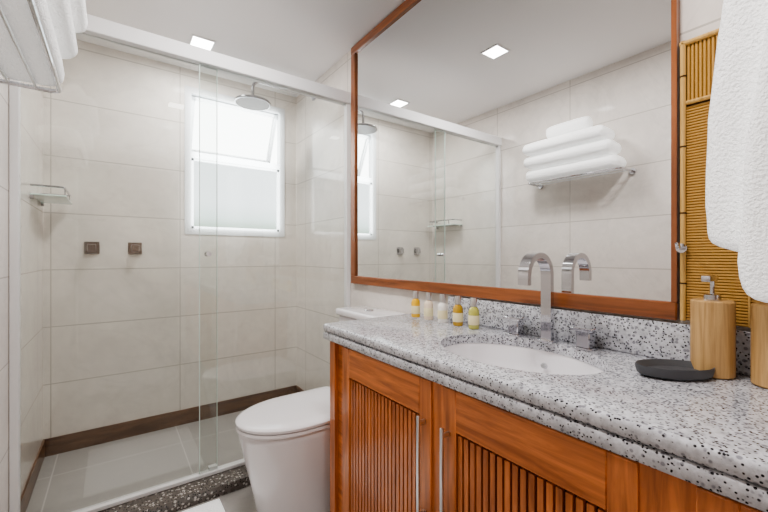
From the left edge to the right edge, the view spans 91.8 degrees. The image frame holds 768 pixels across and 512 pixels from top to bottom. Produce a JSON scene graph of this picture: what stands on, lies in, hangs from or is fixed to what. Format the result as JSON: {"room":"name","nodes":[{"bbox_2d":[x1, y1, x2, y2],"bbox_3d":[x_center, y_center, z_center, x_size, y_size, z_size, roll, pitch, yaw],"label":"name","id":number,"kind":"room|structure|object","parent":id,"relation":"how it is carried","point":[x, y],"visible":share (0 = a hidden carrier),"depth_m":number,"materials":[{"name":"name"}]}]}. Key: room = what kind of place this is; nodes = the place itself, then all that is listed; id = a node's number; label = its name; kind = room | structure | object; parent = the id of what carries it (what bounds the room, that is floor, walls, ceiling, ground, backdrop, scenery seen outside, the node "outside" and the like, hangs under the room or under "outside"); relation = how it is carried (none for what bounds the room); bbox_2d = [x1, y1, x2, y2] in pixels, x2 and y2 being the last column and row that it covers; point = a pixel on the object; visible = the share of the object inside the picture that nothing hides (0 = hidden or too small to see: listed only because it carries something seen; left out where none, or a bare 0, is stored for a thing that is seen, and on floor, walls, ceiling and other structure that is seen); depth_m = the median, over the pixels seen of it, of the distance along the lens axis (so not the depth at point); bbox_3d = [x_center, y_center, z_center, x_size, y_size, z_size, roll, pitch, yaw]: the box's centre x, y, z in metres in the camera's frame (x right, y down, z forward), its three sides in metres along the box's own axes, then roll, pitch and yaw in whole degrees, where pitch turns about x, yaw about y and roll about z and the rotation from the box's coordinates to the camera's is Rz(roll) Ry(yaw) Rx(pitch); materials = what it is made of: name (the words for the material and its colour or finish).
{"room":"bathroom","nodes":[
{"label":"bathroom","id":0,"kind":"room"},
{"bbox_2d":[0,75,42,511],"bbox_3d":[-0.835,-0.070,0.488,0.120,2.440,4.210,0,0,-36],"label":"wall","id":1,"kind":"structure","parent":0,"point":[31,101],"depth_m":1.69,"materials":[{"name":"tile"}]},
{"bbox_2d":[0,0,87,92],"bbox_3d":[-0.938,-0.729,0.953,0.256,0.408,0.684,0,0,-36],"label":"towel rail","id":2,"kind":"object","parent":1,"relation":"attached to","point":[36,35],"visible":1,"depth_m":1.03,"materials":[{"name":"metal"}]},
{"bbox_2d":[30,183,72,205],"bbox_3d":[-1.752,-0.313,1.972,0.134,0.074,0.354,0,0,-36],"label":"glass shelf","id":3,"kind":"object","parent":1,"relation":"attached to","point":[43,198],"visible":1,"depth_m":1.91,"materials":[{"name":"white"}]},
{"bbox_2d":[26,410,256,511],"bbox_3d":[-0.167,1.200,0.972,1.770,0.100,4.210,0,0,-36],"label":"floor","id":4,"kind":"structure","parent":0,"point":[70,481],"depth_m":2.05,"materials":[{"name":"tile"}]},
{"bbox_2d":[98,465,249,511],"bbox_3d":[-0.812,1.124,1.863,1.529,0.052,0.170,0,0,-36],"label":"sill","id":5,"kind":"structure","parent":4,"relation":"on","point":[181,497],"depth_m":1.73,"materials":[{"name":"grey stone"}]},
{"bbox_2d":[9,14,350,511],"bbox_3d":[-0.836,0.038,1.896,1.528,2.117,0.068,0,0,-36],"label":"shower","id":6,"kind":"object","parent":4,"relation":"on","point":[99,28],"visible":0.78,"depth_m":1.68,"materials":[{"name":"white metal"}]},
{"bbox_2d":[182,499,224,511],"bbox_3d":[-0.816,1.141,1.365,0.520,0.015,0.568,0,0,-36],"label":"bath mat","id":7,"kind":"object","parent":4,"relation":"on","point":[215,505],"visible":1,"depth_m":1.68,"materials":[{"name":"white fabric"}]},
{"bbox_2d":[235,306,403,511],"bbox_3d":[-0.311,0.716,1.800,0.772,0.868,0.392,0,0,-36],"label":"toilet","id":8,"kind":"object","parent":4,"relation":"on","point":[284,440],"visible":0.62,"depth_m":1.57,"materials":[{"name":"white ceramic"}]},
{"bbox_2d":[323,252,767,511],"bbox_3d":[0.672,0.570,0.661,0.532,1.161,2.478,0,0,-36],"label":"vanity","id":9,"kind":"object","parent":4,"relation":"on","point":[545,408],"visible":0.98,"depth_m":0.90,"materials":[{"name":"brown wood"}]},
{"bbox_2d":[411,291,419,316],"bbox_3d":[0.143,0.216,1.678,0.042,0.116,0.042,0,0,-36],"label":"bottle","id":10,"kind":"object","parent":9,"relation":"on","point":[415,303],"visible":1,"depth_m":1.66,"materials":[{"name":"yellow plastic"}]},
{"bbox_2d":[424,292,432,319],"bbox_3d":[0.193,0.216,1.609,0.042,0.116,0.042,0,0,-36],"label":"bottle","id":11,"kind":"object","parent":9,"relation":"on","point":[428,304],"visible":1,"depth_m":1.59,"materials":[{"name":"beige plastic"}]},
{"bbox_2d":[438,294,447,322],"bbox_3d":[0.242,0.216,1.540,0.042,0.116,0.042,0,0,-36],"label":"bottle","id":12,"kind":"object","parent":9,"relation":"on","point":[442,306],"visible":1,"depth_m":1.52,"materials":[{"name":"white plastic"}]},
{"bbox_2d":[453,296,462,325],"bbox_3d":[0.292,0.216,1.471,0.042,0.116,0.042,0,0,-36],"label":"bottle","id":13,"kind":"object","parent":9,"relation":"on","point":[457,308],"visible":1,"depth_m":1.46,"materials":[{"name":"yellow plastic"}]},
{"bbox_2d":[468,298,478,328],"bbox_3d":[0.339,0.216,1.407,0.042,0.116,0.042,0,0,-36],"label":"bottle","id":14,"kind":"object","parent":9,"relation":"on","point":[473,313],"visible":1,"depth_m":1.39,"materials":[{"name":"yellow plastic"}]},
{"bbox_2d":[635,359,714,380],"bbox_3d":[0.663,0.261,0.851,0.164,0.026,0.092,0,0,2],"label":"soap dish","id":15,"kind":"object","parent":9,"relation":"on","point":[666,369],"visible":1,"depth_m":0.83,"materials":[{"name":"grey stone"}]},
{"bbox_2d":[690,275,735,378],"bbox_3d":[0.760,0.159,0.862,0.082,0.230,0.082,0,0,9],"label":"dispenser","id":16,"kind":"object","parent":9,"relation":"on","point":[712,317],"visible":0.87,"depth_m":0.83,"materials":[{"name":"brown wood"}]},
{"bbox_2d":[750,302,767,388],"bbox_3d":[0.822,0.159,0.778,0.082,0.230,0.082,0,0,9],"label":"dispenser","id":17,"kind":"object","parent":9,"relation":"on","point":[758,311],"visible":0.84,"depth_m":0.78,"materials":[{"name":"brown wood"}]},
{"bbox_2d":[43,39,295,438],"bbox_3d":[-1.367,-0.070,2.628,1.530,2.440,0.120,0,0,-36],"label":"wall","id":18,"kind":"structure","parent":0,"point":[121,328],"depth_m":2.40,"materials":[{"name":"tile"}]},
{"bbox_2d":[84,242,99,253],"bbox_3d":[-1.757,-0.048,2.242,0.071,0.067,0.044,0,0,-36],"label":"shower valve","id":19,"kind":"object","parent":18,"relation":"attached to","point":[94,247],"depth_m":2.24,"materials":[{"name":"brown metal"}]},
{"bbox_2d":[128,242,141,253],"bbox_3d":[-1.584,-0.051,2.368,0.068,0.070,0.044,0,0,-36],"label":"shower valve","id":20,"kind":"object","parent":18,"relation":"attached to","point":[133,247],"depth_m":2.37,"materials":[{"name":"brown metal"}]},
{"bbox_2d":[185,85,284,236],"bbox_3d":[-1.148,-0.660,2.855,0.710,1.020,0.239,0,0,-36],"label":"window","id":21,"kind":"structure","parent":18,"relation":"in","point":[240,196],"depth_m":2.76,"materials":[{"name":"silver metal"}]},
{"bbox_2d":[75,0,404,96],"bbox_3d":[-0.167,-1.340,0.972,1.770,0.100,4.210,0,0,-36],"label":"ceiling","id":22,"kind":"structure","parent":0,"point":[304,39],"depth_m":2.09,"materials":[{"name":"white paint"}]},
{"bbox_2d":[188,34,215,50],"bbox_3d":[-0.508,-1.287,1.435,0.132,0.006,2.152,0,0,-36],"label":"ceiling light","id":23,"kind":"object","parent":22,"relation":"in","point":[195,40],"depth_m":2.24,"materials":[{"name":"white plastic"}]},
{"bbox_2d":[296,0,749,390],"bbox_3d":[0.501,-0.070,1.456,0.120,2.440,4.210,0,0,-36],"label":"wall","id":24,"kind":"structure","parent":0,"point":[319,123],"depth_m":2.60,"materials":[{"name":"tile"}]},
{"bbox_2d":[20,385,303,511],"bbox_3d":[-0.167,1.100,0.972,1.529,0.100,3.968,0,0,-36],"label":"baseboard","id":25,"kind":"structure","parent":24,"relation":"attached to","point":[87,438],"depth_m":2.38,"materials":[{"name":"wood"}]},
{"bbox_2d":[234,82,315,110],"bbox_3d":[-0.742,-1.109,2.587,0.565,0.188,0.232,0,0,-36],"label":"shower head","id":26,"kind":"object","parent":24,"relation":"attached to","point":[246,101],"visible":0.83,"depth_m":2.48},
{"bbox_2d":[351,0,679,320],"bbox_3d":[0.285,-0.555,1.631,0.023,1.446,1.637,0,0,-36],"label":"mirror","id":27,"kind":"object","parent":24,"relation":"attached to","point":[486,135],"visible":1,"depth_m":1.34,"materials":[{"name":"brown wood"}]},
{"bbox_2d":[675,28,760,327],"bbox_3d":[0.881,-0.193,0.771,0.062,0.715,0.456,0,0,-36],"label":"panel","id":28,"kind":"object","parent":24,"relation":"attached to","point":[699,256],"visible":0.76,"depth_m":0.93,"materials":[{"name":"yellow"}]},
{"bbox_2d":[705,0,767,302],"bbox_3d":[0.831,-0.395,0.679,0.256,0.968,0.353,0,0,-36],"label":"hanging towel","id":29,"kind":"object","parent":24,"relation":"attached to","point":[736,190],"visible":1,"depth_m":0.72,"materials":[{"name":"white fabric"}]},
{"label":"outside","id":30,"kind":"structure","parent":0,"visible":0},
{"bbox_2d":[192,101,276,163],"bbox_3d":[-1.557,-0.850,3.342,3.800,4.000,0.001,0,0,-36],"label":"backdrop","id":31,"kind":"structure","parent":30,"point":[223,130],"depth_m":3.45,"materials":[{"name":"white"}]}
]}

